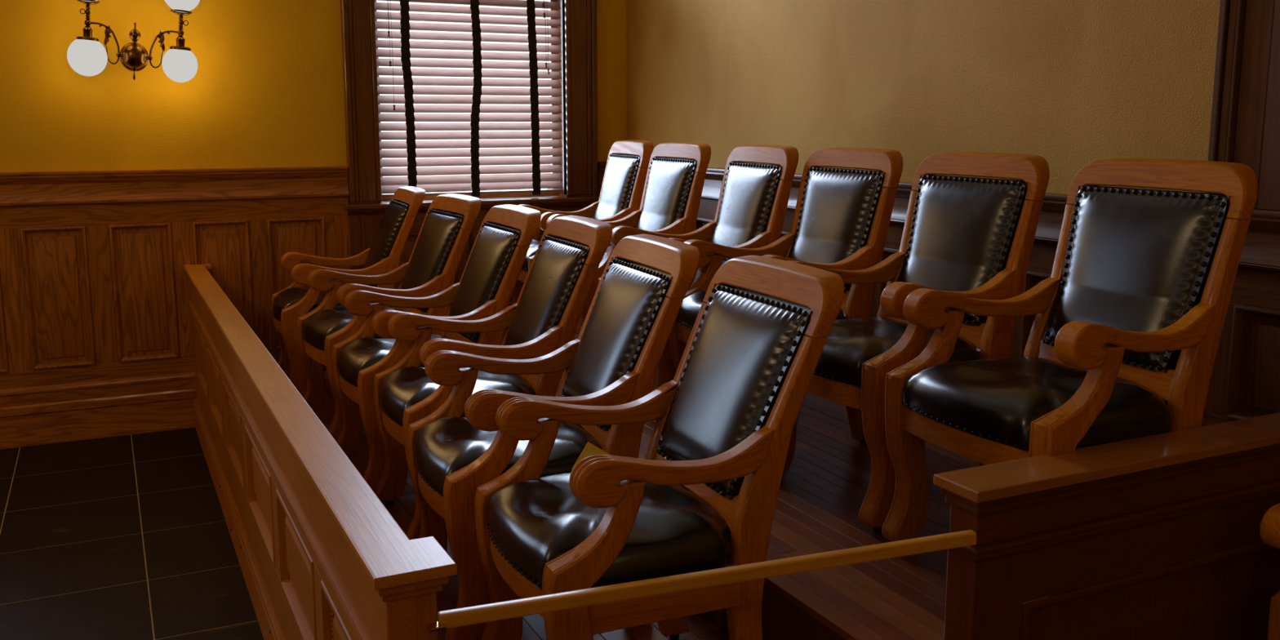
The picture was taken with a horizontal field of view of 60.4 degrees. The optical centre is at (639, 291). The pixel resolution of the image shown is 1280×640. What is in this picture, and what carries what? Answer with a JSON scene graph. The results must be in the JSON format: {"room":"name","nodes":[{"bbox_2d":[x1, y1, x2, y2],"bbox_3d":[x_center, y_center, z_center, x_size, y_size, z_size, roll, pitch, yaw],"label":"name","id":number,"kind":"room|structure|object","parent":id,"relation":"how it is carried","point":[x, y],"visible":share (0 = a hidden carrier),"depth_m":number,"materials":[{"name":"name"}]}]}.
{"room":"courtroom","nodes":[
{"label":"courtroom","id":0,"kind":"room"},
{"bbox_2d":[0,427,263,639],"bbox_3d":[-1.557,1.677,0.670,9.200,0.120,11.500,-4,10,-26],"label":"floor","id":1,"kind":"structure","parent":0,"point":[126,537],"depth_m":4.45,"materials":[{"name":"tile"}]},
{"bbox_2d":[183,263,457,639],"bbox_3d":[-1.421,0.622,4.079,0.147,0.919,4.677,-4,10,-26],"label":"rail","id":2,"kind":"object","parent":1,"relation":"on","point":[320,556],"visible":1,"depth_m":3.00,"materials":[{"name":"brown wood"}]},
{"bbox_2d":[437,529,976,628],"bbox_3d":[0.164,0.554,2.142,1.104,0.071,0.022,-2,9,-15],"label":"bar","id":3,"kind":"object","parent":2,"relation":"attached to","point":[484,613],"visible":0.93,"depth_m":2.12,"materials":[{"name":"brown wood"}]},
{"bbox_2d":[316,370,729,639],"bbox_3d":[-0.960,0.907,4.406,1.054,0.256,4.520,-4,10,-26],"label":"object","id":4,"kind":"structure","parent":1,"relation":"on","point":[402,510],"depth_m":3.33,"materials":[{"name":"brown wood"}]},
{"bbox_2d":[271,186,425,397],"bbox_3d":[-1.571,-0.009,5.917,0.789,1.089,0.616,-4,10,-23],"label":"armchair","id":5,"kind":"object","parent":4,"relation":"on","point":[289,304],"visible":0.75,"depth_m":5.73,"materials":[{"name":"brown wood"}]},
{"bbox_2d":[363,200,409,287],"bbox_3d":[-1.376,-0.262,5.963,0.240,0.442,0.480,-4,10,-23],"label":"cushion","id":6,"kind":"object","parent":5,"relation":"on","point":[391,224],"depth_m":5.84,"materials":[{"name":"black leather"}]},
{"bbox_2d":[297,193,481,441],"bbox_3d":[-1.192,0.096,5.242,0.789,1.089,0.617,-5,10,-29],"label":"armchair","id":7,"kind":"object","parent":4,"relation":"on","point":[432,266],"visible":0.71,"depth_m":5.17,"materials":[{"name":"brown wood"}]},
{"bbox_2d":[400,208,464,311],"bbox_3d":[-1.008,-0.160,5.309,0.240,0.442,0.480,-5,10,-29],"label":"cushion","id":8,"kind":"object","parent":7,"relation":"on","point":[440,231],"depth_m":5.22,"materials":[{"name":"black leather"}]},
{"bbox_2d":[331,204,541,497],"bbox_3d":[-0.844,0.203,4.550,0.789,1.089,0.617,-4,10,-25],"label":"armchair","id":9,"kind":"object","parent":4,"relation":"on","point":[485,288],"visible":0.7,"depth_m":4.45,"materials":[{"name":"brown wood"}]},
{"bbox_2d":[448,222,521,342],"bbox_3d":[-0.653,-0.051,4.605,0.240,0.442,0.480,-4,10,-25],"label":"cushion","id":10,"kind":"object","parent":9,"relation":"on","point":[495,247],"depth_m":4.51,"materials":[{"name":"black leather"}]},
{"bbox_2d":[373,215,612,539],"bbox_3d":[-0.541,0.289,3.996,0.789,1.089,0.617,-4,10,-23],"label":"armchair","id":11,"kind":"object","parent":4,"relation":"on","point":[545,315],"visible":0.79,"depth_m":3.90,"materials":[{"name":"brown wood"}]},
{"bbox_2d":[504,235,590,374],"bbox_3d":[-0.347,0.036,4.044,0.240,0.442,0.480,-4,10,-23],"label":"cushion","id":12,"kind":"object","parent":11,"relation":"on","point":[548,291],"depth_m":3.96,"materials":[{"name":"black leather"}]},
{"bbox_2d":[407,234,699,639],"bbox_3d":[-0.272,0.397,3.298,0.789,1.089,0.616,-4,9,-22],"label":"armchair","id":13,"kind":"object","parent":4,"relation":"on","point":[615,356],"visible":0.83,"depth_m":3.15,"materials":[{"name":"black leather"}]},
{"bbox_2d":[561,257,672,431],"bbox_3d":[-0.076,0.145,3.341,0.240,0.442,0.480,-4,9,-22],"label":"cushion","id":14,"kind":"object","parent":13,"relation":"on","point":[611,344],"depth_m":3.26,"materials":[{"name":"black leather"}]},
{"bbox_2d":[475,255,844,639],"bbox_3d":[0.033,0.486,2.723,0.789,1.089,0.617,-4,10,-24],"label":"armchair","id":15,"kind":"object","parent":4,"relation":"on","point":[728,413],"visible":0.96,"depth_m":2.57,"materials":[{"name":"black leather"}]},
{"bbox_2d":[657,283,812,499],"bbox_3d":[0.227,0.234,2.772,0.240,0.442,0.480,-4,10,-24],"label":"cushion","id":16,"kind":"object","parent":15,"relation":"on","point":[728,388],"depth_m":2.70,"materials":[{"name":"black leather"}]},
{"bbox_2d":[502,319,1262,639],"bbox_3d":[0.239,0.709,4.854,1.531,0.510,4.725,-4,10,-26],"label":"platform","id":17,"kind":"object","parent":1,"relation":"on","point":[823,491],"visible":0.02,"depth_m":3.10,"materials":[{"name":"brown wood"}]},
{"bbox_2d":[511,139,653,304],"bbox_3d":[-0.342,-0.269,5.936,0.722,1.089,0.616,-3,9,-20],"label":"armchair","id":18,"kind":"object","parent":17,"relation":"on","point":[623,184],"visible":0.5,"depth_m":5.84,"materials":[{"name":"black leather"}]},
{"bbox_2d":[593,154,639,219],"bbox_3d":[-0.137,-0.520,5.975,0.188,0.442,0.480,-3,9,-20],"label":"cushion","id":19,"kind":"object","parent":18,"relation":"on","point":[621,172],"depth_m":5.88,"materials":[{"name":"black leather"}]},
{"bbox_2d":[546,142,711,325],"bbox_3d":[-0.086,-0.175,5.333,0.723,1.089,0.616,-4,10,-24],"label":"armchair","id":20,"kind":"object","parent":17,"relation":"on","point":[673,189],"visible":0.38,"depth_m":5.25,"materials":[{"name":"black leather"}]},
{"bbox_2d":[635,157,696,231],"bbox_3d":[0.114,-0.429,5.386,0.188,0.442,0.480,-4,10,-24],"label":"cushion","id":21,"kind":"object","parent":20,"relation":"on","point":[669,182],"depth_m":5.31,"materials":[{"name":"black leather"}]},
{"bbox_2d":[598,144,798,421],"bbox_3d":[0.236,-0.076,4.692,0.722,1.089,0.616,-3,9,-21],"label":"armchair","id":22,"kind":"object","parent":17,"relation":"on","point":[753,198],"visible":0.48,"depth_m":4.62,"materials":[{"name":"black leather"}]},
{"bbox_2d":[710,162,782,264],"bbox_3d":[0.439,-0.328,4.736,0.188,0.442,0.480,-3,9,-21],"label":"cushion","id":23,"kind":"object","parent":22,"relation":"on","point":[749,192],"depth_m":4.66,"materials":[{"name":"black leather"}]},
{"bbox_2d":[667,147,902,444],"bbox_3d":[0.535,0.007,4.154,0.722,1.089,0.616,-4,10,-26],"label":"armchair","id":24,"kind":"object","parent":17,"relation":"on","point":[842,218],"visible":0.56,"depth_m":4.13,"materials":[{"name":"black leather"}]},
{"bbox_2d":[787,167,884,293],"bbox_3d":[0.731,-0.247,4.212,0.188,0.442,0.480,-4,10,-26],"label":"cushion","id":25,"kind":"object","parent":24,"relation":"on","point":[837,211],"depth_m":4.14,"materials":[{"name":"black leather"}]},
{"bbox_2d":[782,151,1049,533],"bbox_3d":[0.826,0.108,3.507,0.722,1.089,0.616,-4,10,-26],"label":"armchair","id":26,"kind":"object","parent":17,"relation":"on","point":[974,237],"visible":0.64,"depth_m":3.38,"materials":[{"name":"black leather"}]},
{"bbox_2d":[897,174,1027,325],"bbox_3d":[1.022,-0.147,3.568,0.188,0.442,0.480,-4,10,-26],"label":"cushion","id":27,"kind":"object","parent":26,"relation":"on","point":[962,233],"depth_m":3.50,"materials":[{"name":"black leather"}]},
{"bbox_2d":[881,158,1257,603],"bbox_3d":[1.105,0.204,2.884,0.722,1.089,0.616,-4,10,-24],"label":"armchair","id":28,"kind":"object","parent":17,"relation":"on","point":[1131,312],"visible":0.9,"depth_m":2.80,"materials":[{"name":"black leather"}]},
{"bbox_2d":[1042,185,1230,373],"bbox_3d":[1.304,-0.049,2.938,0.188,0.442,0.480,-4,10,-24],"label":"cushion","id":29,"kind":"object","parent":28,"relation":"on","point":[1129,259],"depth_m":2.87,"materials":[{"name":"black leather"}]},
{"bbox_2d":[933,412,1279,639],"bbox_3d":[1.333,0.820,2.697,1.502,0.953,0.135,-4,10,-26],"label":"wall","id":30,"kind":"structure","parent":1,"relation":"on","point":[1044,526],"depth_m":2.50,"materials":[{"name":"brown wood"}]},
{"bbox_3d":[1.787,1.295,2.416,0.936,0.100,0.865,-4,10,-26],"label":"dais","id":31,"kind":"object","parent":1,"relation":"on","visible":0},
{"bbox_2d":[1259,503,1279,639],"bbox_3d":[1.837,0.695,2.401,0.640,1.089,0.614,-4,10,-26],"label":"armchair","id":32,"kind":"object","parent":31,"relation":"on","point":[1269,528],"visible":1,"depth_m":2.51,"materials":[{"name":"brown wood"}]},
{"bbox_2d":[0,0,626,407],"bbox_3d":[-4.098,-1.216,5.230,8.986,4.400,0.294,-4,10,-26],"label":"wall","id":33,"kind":"structure","parent":0,"point":[112,184],"depth_m":5.97,"materials":[{"name":"paint"}]},
{"bbox_2d":[0,388,196,449],"bbox_3d":[-4.824,0.823,5.062,6.962,0.222,0.056,-4,10,-26],"label":"baseboard","id":34,"kind":"structure","parent":33,"relation":"attached to","point":[56,422],"depth_m":5.95,"materials":[{"name":"brown wood"}]},
{"bbox_2d":[66,0,199,82],"bbox_3d":[-2.615,-1.389,5.693,0.652,0.591,0.209,-4,10,-26],"label":"wall lamp","id":35,"kind":"object","parent":33,"relation":"attached to","point":[86,55],"visible":1,"depth_m":5.68,"materials":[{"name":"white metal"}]},
{"bbox_2d":[82,26,92,37],"bbox_3d":[-2.811,-1.319,5.594,0.045,0.062,0.045,1,8,-26],"label":"socket","id":36,"kind":"object","parent":35,"relation":"attached to","point":[87,31],"depth_m":5.58,"materials":[{"name":"brown metal"}]},
{"bbox_2d":[176,36,185,46],"bbox_3d":[-2.420,-1.314,5.789,0.045,0.062,0.045,1,8,-26],"label":"socket","id":37,"kind":"object","parent":35,"relation":"attached to","point":[180,41],"depth_m":5.77,"materials":[{"name":"brown metal"}]},
{"bbox_2d":[340,0,599,215],"bbox_3d":[-1.024,-1.751,6.652,1.645,2.500,0.305,-4,10,-26],"label":"window","id":38,"kind":"structure","parent":33,"relation":"in","point":[578,20],"depth_m":6.83,"materials":[{"name":"brown wood"}]},
{"bbox_2d":[374,0,563,196],"bbox_3d":[-1.017,-1.209,6.670,1.160,1.257,0.088,-4,10,-26],"label":"blind","id":39,"kind":"object","parent":38,"relation":"attached to","point":[541,177],"visible":0.98,"depth_m":6.67,"materials":[{"name":"white wood"}]},
{"bbox_2d":[626,0,1279,426],"bbox_3d":[2.449,-0.735,2.127,0.284,4.400,11.230,-4,10,-26],"label":"wall","id":40,"kind":"structure","parent":0,"point":[1070,84],"depth_m":4.34,"materials":[{"name":"beige paint"}]},
{"bbox_2d":[1206,0,1279,211],"bbox_3d":[1.968,-1.610,2.733,0.064,2.856,0.969,-4,10,-26],"label":"trim","id":41,"kind":"structure","parent":40,"relation":"attached to","point":[1245,128],"depth_m":3.23,"materials":[{"name":"brown wood"}]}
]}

